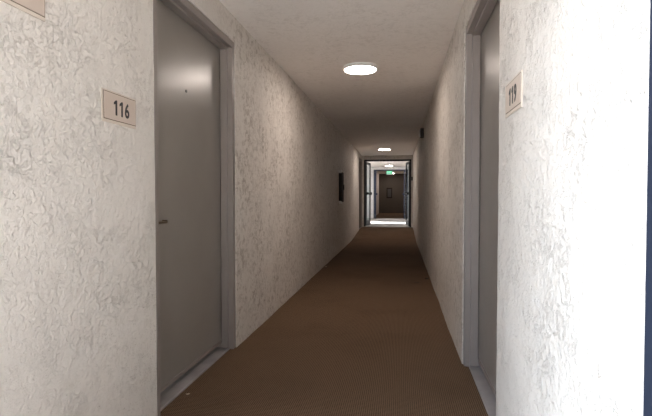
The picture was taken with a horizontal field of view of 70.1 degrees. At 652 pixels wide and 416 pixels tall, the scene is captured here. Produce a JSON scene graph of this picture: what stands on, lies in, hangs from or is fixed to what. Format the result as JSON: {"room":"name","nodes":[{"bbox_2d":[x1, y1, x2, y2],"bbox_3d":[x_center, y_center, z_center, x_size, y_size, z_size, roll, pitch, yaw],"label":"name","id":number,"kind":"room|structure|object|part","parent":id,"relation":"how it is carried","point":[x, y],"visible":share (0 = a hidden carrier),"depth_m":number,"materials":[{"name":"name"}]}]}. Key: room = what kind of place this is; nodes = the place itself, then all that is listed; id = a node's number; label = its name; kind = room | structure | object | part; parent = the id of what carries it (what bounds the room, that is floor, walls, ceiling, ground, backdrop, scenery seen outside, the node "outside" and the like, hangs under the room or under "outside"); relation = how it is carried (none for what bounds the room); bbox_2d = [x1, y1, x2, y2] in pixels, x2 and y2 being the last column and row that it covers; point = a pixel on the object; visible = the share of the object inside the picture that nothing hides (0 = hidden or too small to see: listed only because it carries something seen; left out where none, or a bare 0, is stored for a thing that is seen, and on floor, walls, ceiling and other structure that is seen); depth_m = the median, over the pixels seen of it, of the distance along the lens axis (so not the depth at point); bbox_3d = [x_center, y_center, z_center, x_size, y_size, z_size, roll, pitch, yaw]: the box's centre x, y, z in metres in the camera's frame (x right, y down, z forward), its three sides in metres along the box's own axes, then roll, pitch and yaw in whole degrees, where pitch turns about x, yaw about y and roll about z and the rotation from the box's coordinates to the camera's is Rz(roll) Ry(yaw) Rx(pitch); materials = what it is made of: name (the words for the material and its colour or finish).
{"room":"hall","nodes":[
{"label":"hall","id":0,"kind":"room"},
{"bbox_2d":[0,0,361,415],"bbox_3d":[-0.094,-0.256,7.528,0.307,2.369,13.550,0,1,9],"label":"wall","id":1,"kind":"structure","parent":0,"point":[78,335],"depth_m":1.82,"materials":[{"name":"paint"}]},
{"bbox_2d":[1,0,44,21],"bbox_3d":[-0.926,-0.721,1.315,0.009,0.260,0.340,0,1,9],"label":"wall sign","id":2,"kind":"object","parent":1,"relation":"attached to","point":[35,8],"visible":1,"depth_m":1.43,"materials":[{"name":"beige plastic"}]},
{"bbox_3d":[-0.921,-0.724,1.318,0.001,0.236,0.321,0,1,9],"label":"panel","id":3,"kind":"part","parent":2,"relation":"part of","materials":[{"name":"beige plastic"}]},
{"bbox_2d":[101,87,135,128],"bbox_3d":[-0.837,-0.399,1.883,0.010,0.127,0.232,0,1,9],"label":"number sign","id":4,"kind":"object","parent":1,"relation":"attached to","point":[116,108],"visible":1,"depth_m":1.87,"materials":[{"name":"beige plastic"}]},
{"bbox_2d":[157,0,221,392],"bbox_3d":[-0.796,-0.066,2.707,0.099,2.022,0.996,0,1,9],"label":"door","id":5,"kind":"structure","parent":1,"relation":"in","point":[188,63],"depth_m":2.69,"materials":[{"name":"paint"}]},
{"bbox_3d":[-0.825,0.070,2.295,0.026,0.017,0.134,0,1,9],"label":"lever","id":6,"kind":"part","parent":5,"relation":"part of","materials":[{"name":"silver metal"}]},
{"bbox_2d":[153,0,235,415],"bbox_3d":[-0.835,-0.058,2.718,0.239,2.138,1.086,0,1,9],"label":"trim","id":7,"kind":"structure","parent":1,"relation":"attached to","point":[186,10],"depth_m":3.17,"materials":[{"name":"paint"}]},
{"bbox_2d":[339,170,343,203],"bbox_3d":[0.294,-0.396,8.828,0.076,0.636,0.315,0,1,9],"label":"upper cabinet","id":8,"kind":"object","parent":1,"relation":"attached to","point":[341,174],"visible":1,"depth_m":8.69,"materials":[{"name":"metal"}]},
{"bbox_3d":[0.313,-0.396,8.832,0.013,0.560,0.300,0,1,9],"label":"door frame","id":9,"kind":"part","parent":8,"relation":"part of","materials":[{"name":"black"}]},
{"bbox_2d":[359,158,361,228],"bbox_3d":[0.885,-0.400,13.583,0.239,2.090,1.060,0,1,9],"label":"trim","id":10,"kind":"structure","parent":1,"relation":"attached to","point":[360,160],"depth_m":14.04,"materials":[{"name":"paint"}]},
{"bbox_2d":[160,213,487,415],"bbox_3d":[1.751,0.725,13.009,5.800,0.250,25.240,0,1,9],"label":"floor","id":11,"kind":"structure","parent":0,"point":[360,337],"depth_m":3.13,"materials":[{"name":"carpet"}]},
{"bbox_2d":[219,0,463,173],"bbox_3d":[1.765,-1.684,13.036,5.800,0.252,25.420,0,1,9],"label":"ceiling","id":12,"kind":"structure","parent":0,"point":[312,41],"depth_m":4.03,"materials":[{"name":"paint"}]},
{"bbox_2d":[344,62,376,73],"bbox_3d":[0.326,-1.323,4.412,0.316,0.045,0.316,0,1,9],"label":"ceiling light","id":13,"kind":"object","parent":12,"relation":"attached to","point":[356,67],"visible":1,"depth_m":4.33,"materials":[{"name":"white plastic"}]},
{"bbox_2d":[344,66,375,73],"bbox_3d":[0.326,-1.311,4.412,0.300,0.021,0.300,0,1,9],"label":"diffuser","id":14,"kind":"object","parent":13,"relation":"attached to","point":[348,69],"depth_m":4.37,"materials":[{"name":"beige plastic"}]},
{"bbox_2d":[376,171,378,214],"bbox_3d":[2.339,-0.638,22.604,0.200,2.369,6.000,0,1,9],"label":"wall","id":15,"kind":"structure","parent":0,"point":[377,173],"depth_m":23.96,"materials":[{"name":"paint"}]},
{"bbox_2d":[362,155,412,226],"bbox_3d":[2.231,-0.422,14.093,12.000,2.369,0.150,0,1,9],"label":"wall","id":16,"kind":"structure","parent":0,"point":[390,156],"depth_m":14.05,"materials":[{"name":"paint"}]},
{"bbox_2d":[366,162,371,225],"bbox_3d":[1.347,-0.442,14.573,0.087,1.965,0.627,0,2,17],"label":"door","id":17,"kind":"structure","parent":16,"relation":"in","point":[368,222],"depth_m":14.82,"materials":[{"name":"paint"}]},
{"bbox_2d":[364,159,410,226],"bbox_3d":[1.867,-0.429,14.131,1.420,2.080,0.100,0,1,9],"label":"trim","id":18,"kind":"structure","parent":16,"relation":"attached to","point":[365,161],"depth_m":14.15,"materials":[{"name":"paint"}]},
{"bbox_3d":[1.870,0.587,14.156,1.325,0.048,0.100,0,1,9],"label":"sill","id":19,"kind":"part","parent":18,"relation":"part of","materials":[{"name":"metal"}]},
{"bbox_2d":[404,161,409,225],"bbox_3d":[2.502,-0.438,14.390,0.087,1.965,0.627,0,1,1],"label":"door","id":20,"kind":"structure","parent":16,"relation":"in","point":[406,193],"depth_m":14.31,"materials":[{"name":"paint"}]},
{"bbox_2d":[367,166,408,217],"bbox_3d":[3.067,-0.556,19.376,12.000,2.369,0.150,0,1,9],"label":"wall","id":21,"kind":"structure","parent":0,"point":[404,167],"depth_m":19.47,"materials":[{"name":"paint"}]},
{"bbox_2d":[375,170,376,218],"bbox_3d":[2.062,-0.559,19.157,0.087,1.965,0.627,0,1,3],"label":"door","id":22,"kind":"structure","parent":21,"relation":"in","point":[375,170],"depth_m":18.85,"materials":[{"name":"blue paint"}]},
{"bbox_2d":[374,169,407,218],"bbox_3d":[2.704,-0.563,19.418,1.420,2.080,0.100,0,1,9],"label":"trim","id":23,"kind":"structure","parent":21,"relation":"attached to","point":[395,169],"depth_m":19.33,"materials":[{"name":"blue paint"}]},
{"bbox_2d":[403,170,405,218],"bbox_3d":[3.218,-0.554,18.979,0.087,1.965,0.627,0,2,19],"label":"door","id":24,"kind":"structure","parent":21,"relation":"in","point":[404,170],"depth_m":18.67,"materials":[{"name":"blue paint"}]},
{"bbox_2d":[379,174,405,210],"bbox_3d":[3.671,-0.712,25.530,1.918,2.369,0.200,0,1,9],"label":"wall","id":25,"kind":"structure","parent":0,"point":[395,181],"depth_m":25.43,"materials":[{"name":"paint"}]},
{"bbox_2d":[387,188,391,197],"bbox_3d":[3.465,-0.820,25.424,0.300,0.560,0.076,0,1,9],"label":"upper cabinet","id":26,"kind":"object","parent":25,"relation":"attached to","point":[389,190],"visible":1,"depth_m":25.41,"materials":[{"name":"grey"}]},
{"bbox_3d":[3.463,-0.820,25.411,0.200,0.440,0.005,0,1,9],"label":"door panel","id":27,"kind":"part","parent":26,"relation":"part of","materials":[{"name":"grey"}]},
{"bbox_2d":[379,211,403,212],"bbox_3d":[3.655,0.235,25.448,1.518,0.100,0.015,0,1,9],"label":"baseboard","id":28,"kind":"structure","parent":25,"relation":"attached to","point":[379,211],"depth_m":25.45,"materials":[{"name":"brown paint"}]},
{"bbox_2d":[413,0,649,415],"bbox_3d":[1.694,-0.248,7.245,0.308,2.369,13.550,0,1,9],"label":"wall","id":29,"kind":"structure","parent":0,"point":[573,158],"depth_m":1.16,"materials":[{"name":"paint"}]},
{"bbox_2d":[419,128,423,137],"bbox_3d":[1.598,-1.253,7.777,0.080,0.150,0.120,0,1,9],"label":"fire alarm","id":30,"kind":"object","parent":29,"relation":"attached to","point":[421,135],"visible":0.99,"depth_m":7.72,"materials":[{"name":"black plastic"}]},
{"bbox_2d":[463,0,499,415],"bbox_3d":[0.902,-0.038,2.377,0.239,2.115,1.047,0,1,9],"label":"trim","id":31,"kind":"structure","parent":29,"relation":"attached to","point":[483,9],"depth_m":2.85,"materials":[{"name":"paint"}]},
{"bbox_2d":[478,0,498,397],"bbox_3d":[0.887,-0.046,2.379,0.049,1.999,0.947,0,1,9],"label":"door","id":32,"kind":"structure","parent":29,"relation":"in","point":[486,346],"depth_m":2.55,"materials":[{"name":"paint"}]},
{"bbox_2d":[505,69,522,117],"bbox_3d":[0.656,-0.393,1.626,0.010,0.120,0.232,0,1,9],"label":"number sign","id":33,"kind":"object","parent":29,"relation":"attached to","point":[513,92],"visible":1,"depth_m":1.60,"materials":[{"name":"beige plastic"}]},
{"bbox_3d":[0.088,-0.079,0.556,12.000,2.369,0.170,0,1,9],"label":"wall","id":34,"kind":"structure","parent":0,"visible":0},
{"bbox_2d":[643,0,651,415],"bbox_3d":[-0.271,-0.008,0.622,1.420,2.185,0.113,0,1,9],"label":"trim","id":35,"kind":"structure","parent":34,"relation":"attached to","point":[647,395],"depth_m":0.56,"materials":[{"name":"blue paint"}]}
]}

